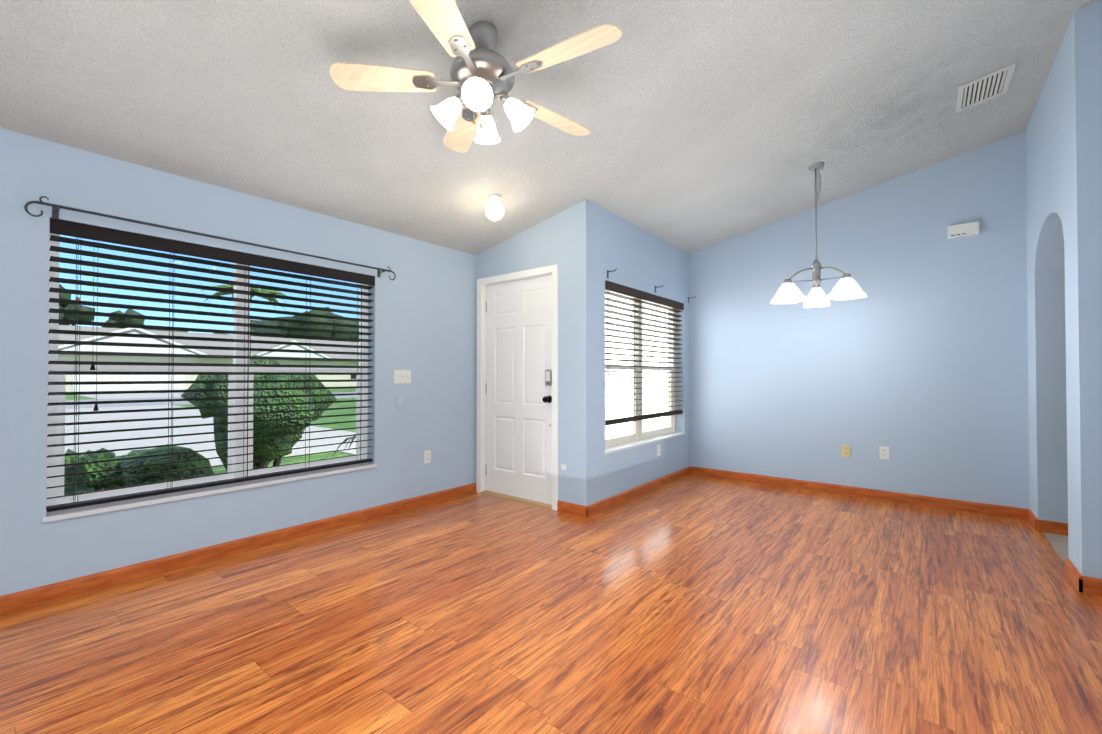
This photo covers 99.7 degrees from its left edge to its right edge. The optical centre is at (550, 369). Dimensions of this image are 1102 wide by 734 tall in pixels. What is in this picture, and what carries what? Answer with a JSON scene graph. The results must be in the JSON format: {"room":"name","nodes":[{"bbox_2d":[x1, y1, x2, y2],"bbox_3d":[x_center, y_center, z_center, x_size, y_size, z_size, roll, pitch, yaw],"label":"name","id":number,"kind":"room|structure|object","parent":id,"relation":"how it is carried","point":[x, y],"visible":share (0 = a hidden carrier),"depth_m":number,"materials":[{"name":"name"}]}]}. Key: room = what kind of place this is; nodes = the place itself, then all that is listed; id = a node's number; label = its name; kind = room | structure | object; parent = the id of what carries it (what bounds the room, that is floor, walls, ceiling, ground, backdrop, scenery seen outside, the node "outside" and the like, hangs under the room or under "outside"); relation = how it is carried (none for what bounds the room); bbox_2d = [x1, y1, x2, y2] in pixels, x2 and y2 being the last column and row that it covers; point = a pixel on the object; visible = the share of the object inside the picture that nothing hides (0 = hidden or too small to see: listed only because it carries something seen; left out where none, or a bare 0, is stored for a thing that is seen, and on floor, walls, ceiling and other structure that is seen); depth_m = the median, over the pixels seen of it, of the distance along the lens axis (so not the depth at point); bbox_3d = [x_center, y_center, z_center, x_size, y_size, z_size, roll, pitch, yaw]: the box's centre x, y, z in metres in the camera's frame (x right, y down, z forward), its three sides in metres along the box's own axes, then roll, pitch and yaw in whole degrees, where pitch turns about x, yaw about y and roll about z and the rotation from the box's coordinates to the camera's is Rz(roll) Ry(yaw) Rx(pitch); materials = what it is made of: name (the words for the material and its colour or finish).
{"room":"empty living room","nodes":[
{"label":"empty living room","id":0,"kind":"room"},
{"bbox_2d":[0,128,475,595],"bbox_3d":[-2.502,-0.018,2.607,0.200,2.400,5.750,-1,-1,39],"label":"wall","id":1,"kind":"structure","parent":0,"point":[423,316],"depth_m":2.92,"materials":[{"name":"blue paint"}]},
{"bbox_2d":[46,229,367,511],"bbox_3d":[-2.107,-0.001,3.163,0.060,1.540,1.810,-1,-1,39],"label":"window","id":2,"kind":"structure","parent":1,"relation":"in","point":[55,481],"depth_m":3.05,"materials":[{"name":"white"}]},
{"bbox_2d":[46,218,374,511],"bbox_3d":[-2.031,-0.016,3.101,0.082,1.508,1.806,-1,-1,39],"label":"window blind","id":3,"kind":"object","parent":2,"relation":"attached to","point":[81,230],"visible":0.98,"depth_m":2.86,"materials":[{"name":"black"}]},
{"bbox_2d":[42,462,376,522],"bbox_3d":[-2.036,0.768,3.096,0.124,0.024,1.834,-1,-1,39],"label":"window sill","id":4,"kind":"structure","parent":1,"relation":"attached to","point":[100,508],"depth_m":2.83,"materials":[{"name":"white stone"}]},
{"bbox_2d":[24,196,395,279],"bbox_3d":[-1.949,-0.799,3.077,0.086,0.111,2.040,-1,-1,39],"label":"curtain rod","id":5,"kind":"object","parent":1,"relation":"attached to","point":[55,211],"visible":1,"depth_m":2.67,"materials":[{"name":"grey metal"}]},
{"bbox_2d":[0,483,475,614],"bbox_3d":[-2.413,1.138,2.522,0.030,0.086,5.350,-1,-1,39],"label":"baseboard","id":6,"kind":"structure","parent":1,"relation":"attached to","point":[20,600],"depth_m":2.84,"materials":[{"name":"brown wood"}]},
{"bbox_2d":[395,396,406,408],"bbox_3d":[-1.279,0.278,3.962,0.006,0.110,0.110,-1,-1,39],"label":"electrical outlet cover","id":7,"kind":"object","parent":1,"relation":"attached to","point":[400,402],"visible":1,"depth_m":3.96,"materials":[{"name":"blue paint"}]},
{"bbox_2d":[394,370,410,382],"bbox_3d":[-1.266,0.059,3.974,0.014,0.115,0.165,-1,-1,39],"label":"switch plate","id":8,"kind":"object","parent":1,"relation":"attached to","point":[402,376],"visible":1,"depth_m":3.97,"materials":[{"name":"white plastic"}]},
{"bbox_2d":[424,450,430,463],"bbox_3d":[-1.108,0.781,4.168,0.008,0.115,0.072,-1,-1,39],"label":"electrical outlet","id":9,"kind":"object","parent":1,"relation":"attached to","point":[427,456],"visible":1,"depth_m":4.17,"materials":[{"name":"white plastic"}]},
{"bbox_2d":[476,209,566,501],"bbox_3d":[-0.246,-0.101,4.356,1.130,2.609,0.200,-1,-1,39],"label":"wall","id":10,"kind":"structure","parent":0,"point":[542,244],"depth_m":4.04,"materials":[{"name":"blue paint"}]},
{"bbox_2d":[476,264,557,510],"bbox_3d":[-0.274,0.152,4.365,1.012,2.102,0.216,-1,-1,39],"label":"door frame","id":11,"kind":"structure","parent":10,"relation":"attached to","point":[483,284],"depth_m":4.52,"materials":[{"name":"white paint"}]},
{"bbox_2d":[486,274,551,504],"bbox_3d":[-0.313,0.179,4.323,0.886,2.032,0.120,-1,-1,39],"label":"door","id":12,"kind":"structure","parent":10,"relation":"in","point":[519,392],"depth_m":4.32,"materials":[{"name":"white paint"}]},
{"bbox_2d":[561,464,565,469],"bbox_3d":[0.107,0.823,3.930,0.050,0.050,0.005,-1,-1,39],"label":"outlet","id":13,"kind":"object","parent":10,"relation":"attached to","point":[563,466],"visible":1,"depth_m":3.93,"materials":[{"name":"white plastic"}]},
{"bbox_2d":[557,500,583,516],"bbox_3d":[0.162,1.154,3.874,0.290,0.086,0.015,-1,-1,39],"label":"baseboard","id":14,"kind":"structure","parent":10,"relation":"attached to","point":[571,508],"depth_m":3.87,"materials":[{"name":"brown wood"}]},
{"bbox_2d":[0,0,1099,254],"bbox_3d":[-0.126,-1.685,2.098,4.570,1.095,7.900,-1,-1,39],"label":"ceiling","id":15,"kind":"structure","parent":0,"point":[708,122],"depth_m":2.61,"materials":[{"name":"white paint"}]},
{"bbox_2d":[329,0,621,152],"bbox_3d":[-0.270,-1.318,2.112,1.256,0.486,1.262,-1,-1,39],"label":"fan","id":16,"kind":"object","parent":15,"relation":"hanging from","point":[482,75],"visible":1,"depth_m":2.04,"materials":[{"name":"beige wood"}]},
{"bbox_2d":[485,194,503,219],"bbox_3d":[-0.433,-1.248,3.570,0.144,0.197,0.144,-1,-1,39],"label":"globe ceiling light","id":17,"kind":"object","parent":15,"relation":"attached to","point":[494,209],"visible":0.96,"depth_m":3.52,"materials":[{"name":"white glass"}]},
{"bbox_2d":[770,162,866,307],"bbox_3d":[2.201,-1.124,3.825,0.666,1.135,0.630,-1,-1,39],"label":"pendant chandelier","id":18,"kind":"object","parent":15,"relation":"hanging from","point":[846,286],"visible":1,"depth_m":3.78,"materials":[{"name":"white glass"}]},
{"bbox_2d":[955,62,1015,112],"bbox_3d":[2.866,-1.859,3.083,0.268,0.061,0.370,-1,-1,39],"label":"ceiling vent","id":19,"kind":"object","parent":15,"relation":"in","point":[988,86],"visible":1,"depth_m":3.07,"materials":[{"name":"white metal"}]},
{"bbox_2d":[0,474,1101,733],"bbox_3d":[1.231,1.234,2.769,5.800,0.100,10.700,-1,-1,39],"label":"floor","id":20,"kind":"structure","parent":0,"point":[696,604],"depth_m":2.10,"materials":[{"name":"laminate"}]},
{"bbox_2d":[481,490,552,509],"bbox_3d":[-0.274,1.195,4.349,0.909,0.016,0.220,-1,-1,39],"label":"threshold","id":21,"kind":"object","parent":20,"relation":"on","point":[522,500],"visible":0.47,"depth_m":4.26,"materials":[{"name":"brown wood"}]},
{"bbox_2d":[567,199,689,505],"bbox_3d":[0.946,-0.115,4.778,0.200,2.646,2.350,-1,-1,39],"label":"wall","id":22,"kind":"structure","parent":0,"point":[601,241],"depth_m":4.00,"materials":[{"name":"blue paint"}]},
{"bbox_2d":[584,466,691,516],"bbox_3d":[0.952,1.163,4.599,0.015,0.086,2.135,-1,-1,39],"label":"baseboard","id":23,"kind":"structure","parent":22,"relation":"attached to","point":[592,509],"depth_m":4.37,"materials":[{"name":"brown wood"}]},
{"bbox_2d":[605,290,674,447],"bbox_3d":[0.893,-0.022,4.774,0.060,1.500,1.700,-1,-1,39],"label":"window","id":24,"kind":"structure","parent":22,"relation":"in","point":[638,434],"depth_m":4.75,"materials":[{"name":"beige plastic"}]},
{"bbox_2d":[605,280,683,425],"bbox_3d":[0.968,-0.137,4.715,0.079,1.268,1.696,-1,-1,39],"label":"window blind","id":25,"kind":"object","parent":24,"relation":"attached to","point":[627,291],"visible":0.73,"depth_m":4.59,"materials":[{"name":"brown wood"}]},
{"bbox_2d":[607,346,608,375],"bbox_3d":[0.504,-0.327,4.090,0.018,0.767,0.018,-1,-1,39],"label":"blind cord","id":26,"kind":"object","parent":25,"relation":"hanging from","point":[608,361],"visible":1,"depth_m":4.08,"materials":[{"name":"white fabric"}]},
{"bbox_2d":[605,432,685,454],"bbox_3d":[0.964,0.727,4.708,0.124,0.024,1.724,-1,-1,39],"label":"window sill","id":27,"kind":"structure","parent":22,"relation":"attached to","point":[621,447],"depth_m":4.56,"materials":[{"name":"white stone"}]},
{"bbox_2d":[607,268,695,302],"bbox_3d":[1.088,-0.830,4.730,0.092,0.076,1.800,-1,-1,39],"label":"hooks","id":28,"kind":"object","parent":22,"relation":"attached to","point":[608,271],"visible":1,"depth_m":4.07,"materials":[{"name":"grey metal"}]},
{"bbox_2d":[657,444,660,455],"bbox_3d":[1.119,0.834,4.816,0.008,0.115,0.072,-1,-1,39],"label":"electrical outlet","id":29,"kind":"object","parent":22,"relation":"attached to","point":[659,450],"visible":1,"depth_m":4.82,"materials":[{"name":"white plastic"}]},
{"bbox_2d":[689,132,1029,508],"bbox_3d":[2.882,-0.398,4.605,3.040,3.208,0.200,-1,-1,39],"label":"wall","id":30,"kind":"structure","parent":0,"point":[915,360],"depth_m":4.31,"materials":[{"name":"blue paint"}]},
{"bbox_2d":[841,445,849,456],"bbox_3d":[2.846,0.785,4.486,0.072,0.115,0.008,-1,-1,39],"label":"electrical outlet","id":31,"kind":"object","parent":30,"relation":"attached to","point":[845,450],"visible":1,"depth_m":4.49,"materials":[{"name":"beige plastic"}]},
{"bbox_2d":[692,466,1023,518],"bbox_3d":[2.721,1.163,4.578,2.800,0.086,0.015,-1,-1,39],"label":"baseboard","id":32,"kind":"structure","parent":30,"relation":"attached to","point":[976,507],"depth_m":4.34,"materials":[{"name":"brown wood"}]},
{"bbox_2d":[880,446,888,458],"bbox_3d":[3.082,0.767,4.297,0.072,0.115,0.008,-1,-1,39],"label":"electrical outlet","id":33,"kind":"object","parent":30,"relation":"attached to","point":[884,452],"visible":1,"depth_m":4.29,"materials":[{"name":"white plastic"}]},
{"bbox_2d":[948,221,978,238],"bbox_3d":[3.506,-1.187,3.954,0.200,0.100,0.047,-1,-1,39],"label":"door chime","id":34,"kind":"object","parent":30,"relation":"attached to","point":[963,230],"visible":0.96,"depth_m":3.94,"materials":[{"name":"white plastic"}]},
{"bbox_2d":[1025,0,1101,578],"bbox_3d":[3.416,-0.417,3.034,0.240,3.208,1.580,-1,-1,39],"label":"wall","id":35,"kind":"structure","parent":0,"point":[1063,148],"depth_m":2.65,"materials":[{"name":"blue paint"}]},
{"bbox_2d":[1024,508,1043,531],"bbox_3d":[3.691,1.151,3.560,0.015,0.086,0.325,-1,-1,39],"label":"baseboard","id":36,"kind":"structure","parent":35,"relation":"attached to","point":[1038,525],"depth_m":3.50,"materials":[{"name":"brown wood"}]},
{"bbox_2d":[1065,558,1087,592],"bbox_3d":[2.916,1.139,2.596,0.015,0.086,0.330,-1,-1,39],"label":"baseboard","id":37,"kind":"structure","parent":35,"relation":"attached to","point":[1080,581],"depth_m":2.52,"materials":[{"name":"brown wood"}]},
{"label":"outside","id":38,"kind":"structure","parent":0,"visible":0},
{"bbox_2d":[65,405,355,465],"bbox_3d":[-10.525,1.381,9.131,23.100,0.140,13.500,-1,-1,39],"label":"driveway","id":39,"kind":"structure","parent":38,"point":[134,434],"depth_m":10.20,"materials":[{"name":"grey concrete"}]},
{"bbox_2d":[65,392,355,408],"bbox_3d":[-17.245,1.630,26.392,9.000,0.060,220.000,-1,-1,39],"label":"street","id":40,"kind":"structure","parent":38,"point":[144,404],"depth_m":21.96,"materials":[{"name":"grey asphalt"}]},
{"bbox_2d":[605,294,667,438],"bbox_3d":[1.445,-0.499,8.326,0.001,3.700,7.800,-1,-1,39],"label":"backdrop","id":41,"kind":"structure","parent":38,"point":[653,424],"depth_m":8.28,"materials":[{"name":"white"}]},
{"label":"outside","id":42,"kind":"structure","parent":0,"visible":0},
{"bbox_2d":[79,392,183,398],"bbox_3d":[-27.502,1.702,32.385,14.500,0.062,7.500,-1,-1,39],"label":"driveway","id":43,"kind":"structure","parent":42,"point":[139,395],"depth_m":29.55,"materials":[{"name":"grey concrete"}]},
{"bbox_2d":[65,388,355,473],"bbox_3d":[-35.567,1.938,41.105,220.000,0.300,220.000,-1,-1,39],"label":"lawn","id":44,"kind":"structure","parent":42,"point":[284,461],"depth_m":13.01,"materials":[{"name":"green plant"}]},
{"bbox_2d":[58,325,358,391],"bbox_3d":[-32.889,-0.913,49.250,15.220,5.600,37.200,-1,-1,39],"label":"house","id":45,"kind":"structure","parent":44,"relation":"on","point":[71,378],"depth_m":39.49,"materials":[{"name":"beige paint"}]},
{"bbox_2d":[59,284,358,341],"bbox_3d":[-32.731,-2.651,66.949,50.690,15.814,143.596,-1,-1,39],"label":"tree","id":46,"kind":"object","parent":44,"relation":"on","point":[140,322],"depth_m":65.52,"materials":[{"name":"green plant"}]},
{"bbox_2d":[64,354,355,494],"bbox_3d":[-3.566,0.673,4.640,2.517,1.746,4.572,-1,-1,39],"label":"bushes","id":47,"kind":"object","parent":44,"relation":"on","point":[92,477],"depth_m":4.98,"materials":[{"name":"green plant"}]},
{"bbox_2d":[198,284,296,355],"bbox_3d":[-23.150,-2.315,35.398,6.481,8.129,6.368,-1,-1,39],"label":"palm tree","id":48,"kind":"object","parent":44,"relation":"on","point":[228,286],"depth_m":35.18,"materials":[{"name":"green plant"}]}
]}

